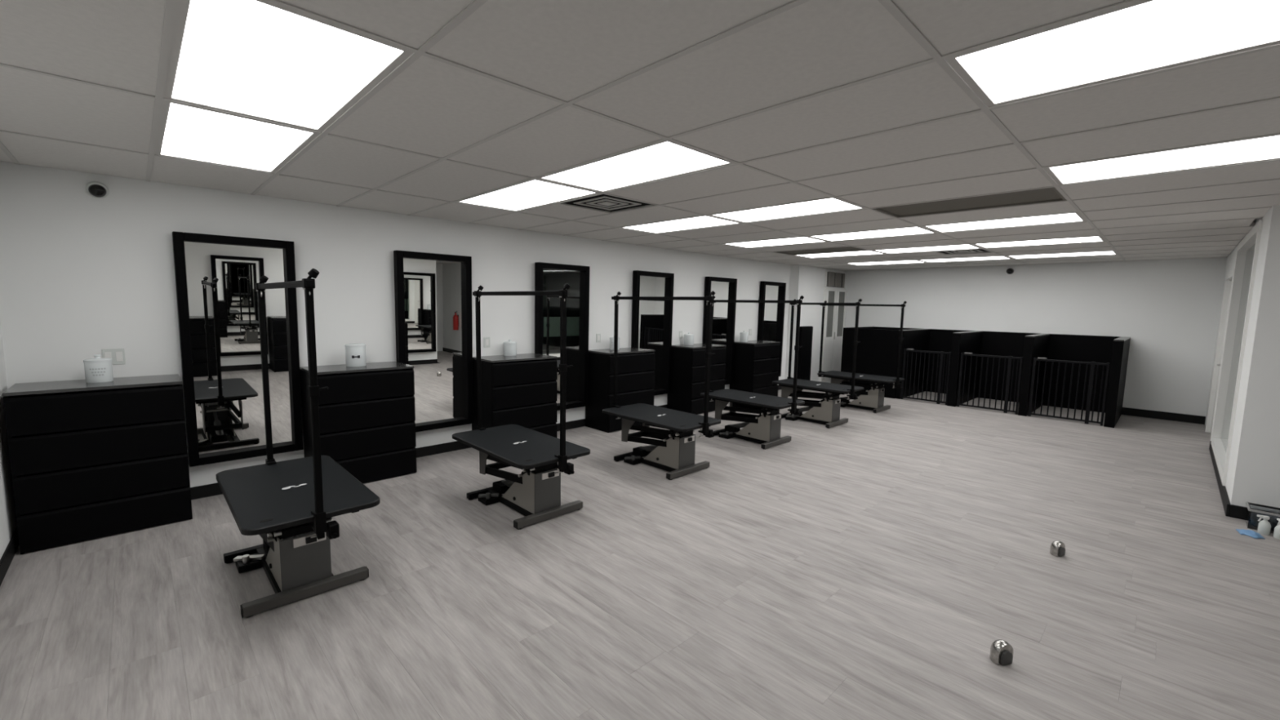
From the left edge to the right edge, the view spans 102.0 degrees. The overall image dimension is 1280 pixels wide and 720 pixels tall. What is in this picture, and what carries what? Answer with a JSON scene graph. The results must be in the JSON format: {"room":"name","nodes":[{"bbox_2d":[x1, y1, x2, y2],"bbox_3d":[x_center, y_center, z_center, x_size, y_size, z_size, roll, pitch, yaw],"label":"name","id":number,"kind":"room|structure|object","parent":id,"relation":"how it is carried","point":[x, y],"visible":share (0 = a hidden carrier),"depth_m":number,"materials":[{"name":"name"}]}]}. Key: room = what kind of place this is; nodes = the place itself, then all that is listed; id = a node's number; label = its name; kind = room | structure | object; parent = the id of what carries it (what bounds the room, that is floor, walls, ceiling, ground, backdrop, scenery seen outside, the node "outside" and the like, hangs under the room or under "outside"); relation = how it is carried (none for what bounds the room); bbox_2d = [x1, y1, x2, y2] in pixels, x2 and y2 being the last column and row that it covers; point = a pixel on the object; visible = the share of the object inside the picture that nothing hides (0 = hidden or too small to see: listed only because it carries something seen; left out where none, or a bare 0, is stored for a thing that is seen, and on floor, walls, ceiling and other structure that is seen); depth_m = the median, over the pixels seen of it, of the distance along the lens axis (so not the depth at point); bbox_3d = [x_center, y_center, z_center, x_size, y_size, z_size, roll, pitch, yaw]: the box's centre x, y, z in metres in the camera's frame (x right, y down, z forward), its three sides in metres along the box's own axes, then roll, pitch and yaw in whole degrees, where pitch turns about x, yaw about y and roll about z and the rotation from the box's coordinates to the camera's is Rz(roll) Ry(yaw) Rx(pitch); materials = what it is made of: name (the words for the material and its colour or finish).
{"room":"dog grooming salon","nodes":[
{"label":"dog grooming salon","id":0,"kind":"room"},
{"bbox_2d":[0,322,17,559],"bbox_3d":[-1.805,0.220,0.902,0.120,2.590,6.770,-5,8,-44],"label":"wall","id":1,"kind":"structure","parent":0,"point":[8,523],"depth_m":3.18,"materials":[{"name":"white paint"}]},
{"bbox_2d":[0,527,19,586],"bbox_3d":[-1.817,1.390,1.110,0.012,0.100,6.638,-5,8,-44],"label":"baseboard","id":2,"kind":"structure","parent":1,"relation":"attached to","point":[9,553],"depth_m":3.03,"materials":[{"name":"black plastic"}]},
{"bbox_2d":[0,160,791,487],"bbox_3d":[0.075,-0.435,7.497,12.050,2.590,0.120,-5,8,-44],"label":"wall","id":3,"kind":"structure","parent":0,"point":[82,274],"depth_m":4.21,"materials":[{"name":"white paint"}]},
{"bbox_2d":[85,181,108,198],"bbox_3d":[-3.731,-1.171,3.566,0.110,0.107,0.096,-5,8,-44],"label":"security camera","id":4,"kind":"object","parent":3,"relation":"attached to","point":[95,188],"visible":1,"depth_m":3.54,"materials":[{"name":"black plastic"}]},
{"bbox_2d":[101,348,125,364],"bbox_3d":[-3.760,-0.024,3.706,0.115,0.114,0.010,-5,8,-44],"label":"outlet plate","id":5,"kind":"object","parent":3,"relation":"attached to","point":[117,355],"visible":0.8,"depth_m":3.71,"materials":[{"name":"white plastic"}]},
{"bbox_2d":[104,351,111,358],"bbox_3d":[-3.778,-0.022,3.684,0.034,0.068,0.003,-5,8,-44],"label":"socket","id":6,"kind":"object","parent":5,"relation":"attached to","point":[107,354],"depth_m":3.68,"materials":[{"name":"white plastic"}]},
{"bbox_2d":[115,351,123,361],"bbox_3d":[-3.738,-0.025,3.723,0.034,0.068,0.003,-5,8,-44],"label":"socket","id":7,"kind":"object","parent":5,"relation":"attached to","point":[119,355],"depth_m":3.72,"materials":[{"name":"white plastic"}]},
{"bbox_2d":[172,231,303,466],"bbox_3d":[-3.194,-0.084,4.172,0.750,1.775,0.085,-5,9,-44],"label":"wall mirror","id":8,"kind":"object","parent":3,"relation":"attached to","point":[216,276],"visible":1,"depth_m":4.15,"materials":[{"name":"black mirror"}]},
{"bbox_2d":[393,250,473,432],"bbox_3d":[-2.073,-0.178,5.266,0.750,1.775,0.085,-5,9,-44],"label":"wall mirror","id":9,"kind":"object","parent":3,"relation":"attached to","point":[433,291],"visible":0.8,"depth_m":5.29,"materials":[{"name":"black mirror"}]},
{"bbox_2d":[190,385,781,499],"bbox_3d":[-0.629,0.810,6.868,9.780,0.100,0.012,-5,8,-44],"label":"baseboard","id":10,"kind":"structure","parent":3,"relation":"attached to","point":[214,489],"depth_m":5.38,"materials":[{"name":"black plastic"}]},
{"bbox_2d":[483,337,489,347],"bbox_3d":[-1.686,-0.195,5.713,0.075,0.114,0.010,-5,8,-44],"label":"outlet plate","id":11,"kind":"object","parent":3,"relation":"attached to","point":[486,340],"visible":1,"depth_m":5.71,"materials":[{"name":"white plastic"}]},
{"bbox_2d":[534,262,590,410],"bbox_3d":[-0.947,-0.271,6.356,0.750,1.775,0.085,-5,9,-44],"label":"wall mirror","id":12,"kind":"object","parent":3,"relation":"attached to","point":[548,276],"visible":0.7,"depth_m":6.42,"materials":[{"name":"black mirror"}]},
{"bbox_2d":[595,333,600,342],"bbox_3d":[-0.545,-0.289,6.817,0.075,0.114,0.010,-5,8,-44],"label":"outlet plate","id":13,"kind":"object","parent":3,"relation":"attached to","point":[597,335],"visible":1,"depth_m":6.81,"materials":[{"name":"white plastic"}]},
{"bbox_2d":[631,270,674,395],"bbox_3d":[0.178,-0.364,7.445,0.750,1.775,0.085,-5,9,-44],"label":"wall mirror","id":14,"kind":"object","parent":3,"relation":"attached to","point":[651,319],"visible":0.78,"depth_m":7.49,"materials":[{"name":"black mirror"}]},
{"bbox_2d":[679,331,682,338],"bbox_3d":[0.624,-0.386,7.949,0.075,0.114,0.010,-5,8,-44],"label":"outlet plate","id":15,"kind":"object","parent":3,"relation":"attached to","point":[680,332],"visible":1,"depth_m":7.95,"materials":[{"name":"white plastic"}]},
{"bbox_2d":[702,276,737,384],"bbox_3d":[1.304,-0.457,8.534,0.750,1.775,0.085,-5,9,-44],"label":"wall mirror","id":16,"kind":"object","parent":3,"relation":"attached to","point":[724,288],"visible":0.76,"depth_m":8.60,"materials":[{"name":"black mirror"}]},
{"bbox_2d":[757,280,786,376],"bbox_3d":[2.429,-0.550,9.623,0.750,1.775,0.085,-5,9,-44],"label":"wall mirror","id":17,"kind":"object","parent":3,"relation":"attached to","point":[771,315],"visible":0.65,"depth_m":9.63,"materials":[{"name":"black mirror"}]},
{"bbox_2d":[0,389,1279,719],"bbox_3d":[3.227,1.222,4.380,12.050,0.060,9.240,-5,8,-44],"label":"floor","id":18,"kind":"structure","parent":0,"point":[871,566],"depth_m":2.85,"materials":[{"name":"grey"}]},
{"bbox_2d":[2,373,192,554],"bbox_3d":[-3.644,0.648,3.553,0.800,1.000,0.480,-5,8,-44],"label":"dresser","id":19,"kind":"object","parent":18,"relation":"on","point":[88,460],"visible":0.98,"depth_m":3.36,"materials":[{"name":"black wood"}]},
{"bbox_2d":[83,354,113,382],"bbox_3d":[-3.671,0.056,3.516,0.136,0.185,0.136,-5,8,-44],"label":"jar","id":20,"kind":"object","parent":19,"relation":"on","point":[98,369],"visible":1,"depth_m":3.48,"materials":[{"name":"white ceramic"}]},
{"bbox_2d":[215,268,380,617],"bbox_3d":[-1.942,0.386,2.881,0.590,1.724,1.260,-5,8,-44],"label":"table","id":21,"kind":"object","parent":18,"relation":"on","point":[281,501],"visible":1,"depth_m":2.76,"materials":[{"name":"black metal"}]},
{"bbox_2d":[293,532,326,547],"bbox_3d":[-1.768,0.962,2.778,0.150,0.047,0.005,-5,8,-44],"label":"switch plate","id":22,"kind":"object","parent":21,"relation":"attached to","point":[304,540],"depth_m":2.77,"materials":[{"name":"silver metal"}]},
{"bbox_2d":[305,536,316,543],"bbox_3d":[-1.759,0.962,2.776,0.050,0.033,0.010,-5,8,-44],"label":"rocker switch","id":23,"kind":"object","parent":21,"relation":"attached to","point":[308,540],"depth_m":2.77,"materials":[{"name":"black plastic"}]},
{"bbox_2d":[299,361,417,483],"bbox_3d":[-2.509,0.554,4.651,0.792,1.000,0.480,-5,8,-44],"label":"dresser","id":24,"kind":"object","parent":18,"relation":"on","point":[367,413],"visible":0.73,"depth_m":4.49,"materials":[{"name":"black wood"}]},
{"bbox_2d":[344,343,366,367],"bbox_3d":[-2.530,-0.044,4.618,0.165,0.197,0.165,-5,8,-44],"label":"jar","id":25,"kind":"object","parent":24,"relation":"on","point":[355,353],"visible":1,"depth_m":4.55,"materials":[{"name":"white ceramic"}]},
{"bbox_2d":[471,353,557,450],"bbox_3d":[-1.383,0.461,5.740,0.792,1.000,0.480,-5,8,-44],"label":"dresser","id":26,"kind":"object","parent":18,"relation":"on","point":[520,389],"visible":0.61,"depth_m":5.54,"materials":[{"name":"black wood"}]},
{"bbox_2d":[503,339,516,355],"bbox_3d":[-1.456,-0.141,5.812,0.144,0.180,0.144,-5,8,-44],"label":"jar","id":27,"kind":"object","parent":26,"relation":"on","point":[509,347],"visible":1,"depth_m":5.76,"materials":[{"name":"white ceramic"}]},
{"bbox_2d":[452,282,590,528],"bbox_3d":[-0.905,0.292,3.961,0.660,1.724,1.250,-5,8,-44],"label":"table","id":28,"kind":"object","parent":18,"relation":"on","point":[535,493],"visible":1,"depth_m":3.87,"materials":[{"name":"black metal"}]},
{"bbox_2d":[542,470,559,479],"bbox_3d":[-0.663,0.850,3.845,0.150,0.047,0.005,-5,8,-44],"label":"switch plate","id":29,"kind":"object","parent":28,"relation":"attached to","point":[547,475],"depth_m":3.84,"materials":[{"name":"silver metal"}]},
{"bbox_2d":[548,471,555,477],"bbox_3d":[-0.654,0.851,3.843,0.050,0.033,0.010,-5,8,-44],"label":"rocker switch","id":30,"kind":"object","parent":28,"relation":"attached to","point":[551,474],"depth_m":3.84,"materials":[{"name":"black plastic"}]},
{"bbox_2d":[585,347,654,432],"bbox_3d":[-0.258,0.368,6.830,0.792,1.000,0.480,-5,8,-44],"label":"dresser","id":31,"kind":"object","parent":18,"relation":"on","point":[635,366],"visible":0.76,"depth_m":6.59,"materials":[{"name":"black wood"}]},
{"bbox_2d":[609,335,619,350],"bbox_3d":[-0.334,-0.231,6.827,0.134,0.190,0.134,-5,8,-44],"label":"jar","id":32,"kind":"object","parent":31,"relation":"on","point":[611,339],"visible":0.49,"depth_m":6.78,"materials":[{"name":"white ceramic"}]},
{"bbox_2d":[602,290,720,479],"bbox_3d":[0.223,0.199,5.053,0.675,1.724,1.251,-5,8,-44],"label":"table","id":33,"kind":"object","parent":18,"relation":"on","point":[674,453],"visible":1,"depth_m":4.99,"materials":[{"name":"black metal"}]},
{"bbox_2d":[684,435,694,443],"bbox_3d":[0.471,0.757,4.942,0.150,0.047,0.005,-5,8,-44],"label":"switch plate","id":34,"kind":"object","parent":33,"relation":"attached to","point":[689,439],"depth_m":4.93,"materials":[{"name":"silver metal"}]},
{"bbox_2d":[666,343,726,414],"bbox_3d":[0.868,0.275,7.919,0.792,1.000,0.480,-5,8,-44],"label":"dresser","id":35,"kind":"object","parent":18,"relation":"on","point":[687,378],"visible":0.67,"depth_m":7.65,"materials":[{"name":"black wood"}]},
{"bbox_2d":[684,332,693,345],"bbox_3d":[0.746,-0.325,7.914,0.154,0.190,0.154,-5,8,-44],"label":"jar","id":36,"kind":"object","parent":35,"relation":"on","point":[688,338],"visible":1,"depth_m":7.85,"materials":[{"name":"white ceramic"}]},
{"bbox_2d":[700,295,804,448],"bbox_3d":[1.346,0.105,6.146,0.675,1.724,1.261,-5,8,-44],"label":"table","id":37,"kind":"object","parent":18,"relation":"on","point":[764,428],"visible":0.92,"depth_m":6.08,"materials":[{"name":"black metal"}]},
{"bbox_2d":[728,340,780,396],"bbox_3d":[1.994,0.182,9.008,0.792,1.000,0.480,-5,8,-44],"label":"dresser","id":38,"kind":"object","parent":18,"relation":"on","point":[756,363],"visible":0.77,"depth_m":8.76,"materials":[{"name":"black wood"}]},
{"bbox_2d":[739,330,748,342],"bbox_3d":[1.779,-0.406,8.871,0.144,0.190,0.144,-5,8,-44],"label":"jar","id":39,"kind":"object","parent":38,"relation":"on","point":[744,335],"visible":0.99,"depth_m":8.81,"materials":[{"name":"white ceramic"}]},
{"bbox_2d":[797,325,813,380],"bbox_3d":[3.253,-0.046,10.260,0.440,1.240,0.071,-5,8,-44],"label":"cabinet","id":40,"kind":"object","parent":18,"relation":"on","point":[806,333],"visible":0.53,"depth_m":10.19,"materials":[{"name":"black metal"}]},
{"bbox_2d":[772,298,863,428],"bbox_3d":[2.487,0.011,7.250,0.605,1.724,1.261,-5,8,-44],"label":"table","id":41,"kind":"object","parent":18,"relation":"on","point":[826,411],"visible":0.89,"depth_m":7.17,"materials":[{"name":"black metal"}]},
{"bbox_2d":[817,300,906,413],"bbox_3d":[3.557,-0.082,8.326,0.685,1.724,1.350,-5,8,-44],"label":"table","id":42,"kind":"object","parent":18,"relation":"on","point":[872,398],"visible":0.94,"depth_m":8.22,"materials":[{"name":"black metal"}]},
{"bbox_2d":[840,326,1130,427],"bbox_3d":[5.780,0.124,9.100,1.435,1.235,3.960,-5,8,-44],"label":"kennel","id":43,"kind":"object","parent":18,"relation":"on","point":[1031,371],"visible":0.99,"depth_m":8.77,"materials":[{"name":"black metal"}]},
{"bbox_2d":[989,639,1013,665],"bbox_3d":[1.645,1.324,2.364,0.090,0.098,0.073,0,6,-14],"label":"door stop","id":44,"kind":"object","parent":18,"relation":"on","point":[1001,651],"visible":1,"depth_m":2.34,"materials":[{"name":"metal"}]},
{"bbox_2d":[1049,540,1065,557],"bbox_3d":[2.749,1.237,3.417,0.086,0.093,0.069,-2,7,-24],"label":"door stop","id":45,"kind":"object","parent":18,"relation":"on","point":[1057,548],"visible":1,"depth_m":3.39,"materials":[{"name":"metal"}]},
{"bbox_2d":[1235,528,1265,539],"bbox_3d":[4.457,1.256,3.785,0.116,0.039,0.158,5,7,35],"label":"cloth","id":46,"kind":"object","parent":18,"relation":"on","point":[1253,534],"visible":1,"depth_m":3.77,"materials":[{"name":"blue fabric"}]},
{"bbox_2d":[1244,502,1279,533],"bbox_3d":[4.815,1.207,3.797,0.216,0.150,0.496,-5,8,-44],"label":"storage bin","id":47,"kind":"object","parent":18,"relation":"on","point":[1251,519],"visible":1,"depth_m":3.89,"materials":[{"name":"black plastic"}]},
{"bbox_2d":[1257,514,1271,535],"bbox_3d":[4.573,1.208,3.805,0.075,0.136,0.060,4,7,26],"label":"spray bottle","id":48,"kind":"object","parent":18,"relation":"on","point":[1264,526],"visible":0.99,"depth_m":3.79,"materials":[{"name":"white plastic"}]},
{"bbox_2d":[1273,518,1279,539],"bbox_3d":[4.605,1.217,3.730,0.060,0.136,0.075,4,7,26],"label":"spray bottle","id":49,"kind":"object","parent":18,"relation":"on","point":[1277,529],"visible":1,"depth_m":3.73,"materials":[{"name":"white plastic"}]},
{"bbox_2d":[0,0,1279,271],"bbox_3d":[3.273,-1.284,4.118,12.050,0.160,9.240,-5,8,-44],"label":"ceiling","id":50,"kind":"structure","parent":0,"point":[860,103],"depth_m":2.31,"materials":[{"name":"white"}]},
{"bbox_2d":[154,100,319,173],"bbox_3d":[-2.230,-1.200,2.826,0.586,0.050,1.196,-5,8,-44],"label":"ceiling light","id":51,"kind":"object","parent":50,"relation":"attached to","point":[187,132],"visible":0.69,"depth_m":2.75,"materials":[{"name":"glowing white translucent plastic"}]},
{"bbox_2d":[163,0,413,132],"bbox_3d":[-1.380,-1.093,1.957,0.586,0.050,1.196,-5,8,-44],"label":"ceiling light","id":52,"kind":"object","parent":50,"relation":"attached to","point":[258,59],"visible":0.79,"depth_m":1.84,"materials":[{"name":"glowing white translucent plastic"}]},
{"bbox_2d":[456,179,599,211],"bbox_3d":[-0.917,-1.308,4.096,0.586,0.050,1.196,-5,8,-44],"label":"ceiling light","id":53,"kind":"object","parent":50,"relation":"attached to","point":[532,193],"visible":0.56,"depth_m":4.06,"materials":[{"name":"white plastic"}]},
{"bbox_2d":[559,194,656,213],"bbox_3d":[-0.271,-1.303,4.308,0.586,0.022,0.586,-5,8,-44],"label":"ceiling vent","id":54,"kind":"object","parent":50,"relation":"in","point":[610,203],"visible":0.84,"depth_m":4.33,"materials":[{"name":"black metal"}]},
{"bbox_2d":[537,140,733,192],"bbox_3d":[-0.067,-1.201,3.227,0.586,0.050,1.196,-5,8,-44],"label":"ceiling light","id":55,"kind":"object","parent":50,"relation":"attached to","point":[665,159],"visible":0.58,"depth_m":3.16,"materials":[{"name":"glowing white plastic diffuser"}]},
{"bbox_2d":[621,215,741,233],"bbox_3d":[0.396,-1.417,5.367,0.586,0.050,1.196,-5,8,-44],"label":"ceiling light","id":56,"kind":"object","parent":50,"relation":"attached to","point":[700,222],"visible":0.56,"depth_m":5.35,"materials":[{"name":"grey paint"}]},
{"bbox_2d":[724,236,825,248],"bbox_3d":[1.709,-1.525,6.637,0.586,0.050,1.196,-5,8,-44],"label":"ceiling light","id":57,"kind":"object","parent":50,"relation":"attached to","point":[804,239],"visible":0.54,"depth_m":6.64,"materials":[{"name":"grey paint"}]},
{"bbox_2d":[711,197,865,222],"bbox_3d":[1.245,-1.310,4.498,0.586,0.050,1.196,-5,8,-44],"label":"ceiling light","id":58,"kind":"object","parent":50,"relation":"attached to","point":[828,205],"visible":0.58,"depth_m":4.46,"materials":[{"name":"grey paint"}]},
{"bbox_2d":[775,246,867,254],"bbox_3d":[2.584,-1.592,7.484,0.582,0.036,1.192,-5,8,-44],"label":"ceiling vent","id":59,"kind":"object","parent":50,"relation":"in","point":[847,248],"visible":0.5,"depth_m":7.56,"materials":[{"name":"black metal"}]},
{"bbox_2d":[797,250,883,257],"bbox_3d":[3.021,-1.634,7.907,0.586,0.050,1.196,-5,8,-44],"label":"ceiling light","id":60,"kind":"object","parent":50,"relation":"attached to","point":[864,252],"visible":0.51,"depth_m":7.93,"materials":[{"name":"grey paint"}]},
{"bbox_2d":[810,226,936,241],"bbox_3d":[2.558,-1.419,5.768,0.586,0.050,1.196,-5,8,-44],"label":"ceiling light","id":61,"kind":"object","parent":50,"relation":"attached to","point":[915,230],"visible":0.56,"depth_m":5.76,"materials":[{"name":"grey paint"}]},
{"bbox_2d":[848,260,925,265],"bbox_3d":[4.334,-1.742,9.177,0.586,0.050,1.196,-5,8,-44],"label":"ceiling light","id":62,"kind":"object","parent":50,"relation":"attached to","point":[904,261],"visible":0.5,"depth_m":9.21,"materials":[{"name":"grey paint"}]},
{"bbox_2d":[875,244,979,253],"bbox_3d":[3.871,-1.527,7.038,0.586,0.050,1.196,-5,8,-44],"label":"ceiling light","id":63,"kind":"object","parent":50,"relation":"attached to","point":[957,246],"visible":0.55,"depth_m":7.04,"materials":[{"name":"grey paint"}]},
{"bbox_2d":[934,248,991,254],"bbox_3d":[4.517,-1.522,7.249,0.586,0.022,0.586,-5,8,-44],"label":"ceiling vent","id":64,"kind":"object","parent":50,"relation":"in","point":[974,251],"visible":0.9,"depth_m":7.29,"materials":[{"name":"black metal"}]},
{"bbox_2d":[920,256,1009,262],"bbox_3d":[5.184,-1.636,8.308,0.586,0.050,1.196,-5,8,-44],"label":"ceiling light","id":65,"kind":"object","parent":50,"relation":"attached to","point":[993,257],"visible":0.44,"depth_m":8.33,"materials":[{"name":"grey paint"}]},
{"bbox_2d":[874,186,1066,217],"bbox_3d":[2.533,-1.234,4.053,0.582,0.036,1.192,-5,8,-44],"label":"ceiling vent","id":66,"kind":"object","parent":50,"relation":"in","point":[1048,194],"visible":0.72,"depth_m":4.05,"materials":[{"name":"black metal"}]},
{"bbox_2d":[922,213,1086,232],"bbox_3d":[3.408,-1.312,4.899,0.586,0.050,1.196,-5,8,-44],"label":"ceiling light","id":67,"kind":"object","parent":50,"relation":"attached to","point":[1072,217],"visible":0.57,"depth_m":4.87,"materials":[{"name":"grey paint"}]},
{"bbox_2d":[973,235,1105,248],"bbox_3d":[4.721,-1.421,6.169,0.586,0.050,1.196,-5,8,-44],"label":"ceiling light","id":68,"kind":"object","parent":50,"relation":"attached to","point":[1089,239],"visible":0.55,"depth_m":6.17,"materials":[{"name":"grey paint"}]},
{"bbox_2d":[1008,251,1117,258],"bbox_3d":[6.034,-1.529,7.439,0.586,0.050,1.196,-5,8,-44],"label":"ceiling light","id":69,"kind":"object","parent":50,"relation":"attached to","point":[1100,253],"visible":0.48,"depth_m":7.46,"materials":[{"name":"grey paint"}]},
{"bbox_2d":[945,0,1279,106],"bbox_3d":[1.632,-0.988,1.489,0.586,0.050,1.196,-5,8,-44],"label":"ceiling light","id":70,"kind":"object","parent":50,"relation":"attached to","point":[1146,36],"visible":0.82,"depth_m":1.62,"materials":[{"name":"white plastic"}]},
{"bbox_2d":[1043,134,1279,185],"bbox_3d":[2.945,-1.097,2.760,0.586,0.050,1.196,-5,8,-44],"label":"ceiling light","id":71,"kind":"object","parent":50,"relation":"attached to","point":[1264,148],"visible":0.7,"depth_m":2.83,"materials":[{"name":"white plastic"}]},
{"bbox_2d":[785,264,846,381],"bbox_3d":[3.688,-0.738,10.781,2.030,2.538,0.180,-5,8,-44],"label":"wall","id":72,"kind":"structure","parent":0,"point":[807,282],"depth_m":10.28,"materials":[{"name":"white paint"}]},
{"bbox_2d":[818,287,847,382],"bbox_3d":[4.138,-0.507,11.071,0.990,2.020,0.075,-5,8,-44],"label":"door","id":73,"kind":"structure","parent":72,"relation":"in","point":[834,316],"depth_m":11.01,"materials":[{"name":"white"}]},
{"bbox_2d":[824,270,846,288],"bbox_3d":[4.147,-1.705,10.937,0.900,0.330,0.068,-5,8,-44],"label":"air vent","id":74,"kind":"object","parent":72,"relation":"in","point":[833,278],"visible":1,"depth_m":10.88,"materials":[{"name":"black metal"}]},
{"bbox_2d":[844,257,1226,416],"bbox_3d":[6.422,-0.529,9.522,0.120,2.590,5.820,-5,8,-44],"label":"wall","id":75,"kind":"structure","parent":0,"point":[1169,310],"depth_m":8.39,"materials":[{"name":"white paint"}]},
{"bbox_2d":[1006,267,1013,274],"bbox_3d":[6.548,-1.573,9.180,0.096,0.107,0.110,-5,8,-44],"label":"security camera","id":76,"kind":"object","parent":75,"relation":"attached to","point":[1009,271],"visible":1,"depth_m":9.15,"materials":[{"name":"grey paint"}]},
{"bbox_2d":[1121,407,1205,424],"bbox_3d":[6.395,0.649,9.555,0.012,0.120,5.460,-5,8,-44],"label":"baseboard","id":77,"kind":"structure","parent":75,"relation":"attached to","point":[1126,411],"depth_m":7.91,"materials":[{"name":"black plastic"}]},
{"bbox_2d":[1204,208,1271,500],"bbox_3d":[6.603,-0.131,5.746,4.910,2.590,0.120,-5,8,-44],"label":"wall","id":78,"kind":"structure","parent":0,"point":[1230,264],"depth_m":4.29,"materials":[{"name":"white paint"}]},
{"bbox_2d":[1204,268,1234,440],"bbox_3d":[7.379,-0.034,6.544,1.380,2.140,0.159,-5,8,-44],"label":"door","id":79,"kind":"structure","parent":78,"relation":"in","point":[1229,276],"depth_m":6.95,"materials":[{"name":"white"}]},
{"bbox_2d":[1208,440,1231,516],"bbox_3d":[5.747,1.107,5.159,3.000,0.100,0.020,-5,8,-44],"label":"baseboard","id":80,"kind":"structure","parent":78,"relation":"attached to","point":[1224,497],"depth_m":4.55,"materials":[{"name":"black plastic"}]},
{"bbox_2d":[1210,219,1262,485],"bbox_3d":[5.994,-0.091,5.161,2.200,2.290,0.148,-5,8,-44],"label":"window","id":81,"kind":"structure","parent":78,"relation":"in","point":[1247,251],"depth_m":5.60,"materials":[{"name":"white"}]},
{"bbox_2d":[1229,204,1279,507],"bbox_3d":[5.906,0.158,2.868,0.120,2.590,3.300,-5,8,-44],"label":"wall","id":82,"kind":"structure","parent":0,"point":[1256,473],"depth_m":3.96,"materials":[{"name":"white paint"}]},
{"bbox_2d":[1229,504,1246,519],"bbox_3d":[5.834,1.340,2.942,0.020,0.100,3.300,-5,8,-44],"label":"baseboard","id":83,"kind":"structure","parent":82,"relation":"attached to","point":[1236,511],"depth_m":4.08,"materials":[{"name":"black plastic"}]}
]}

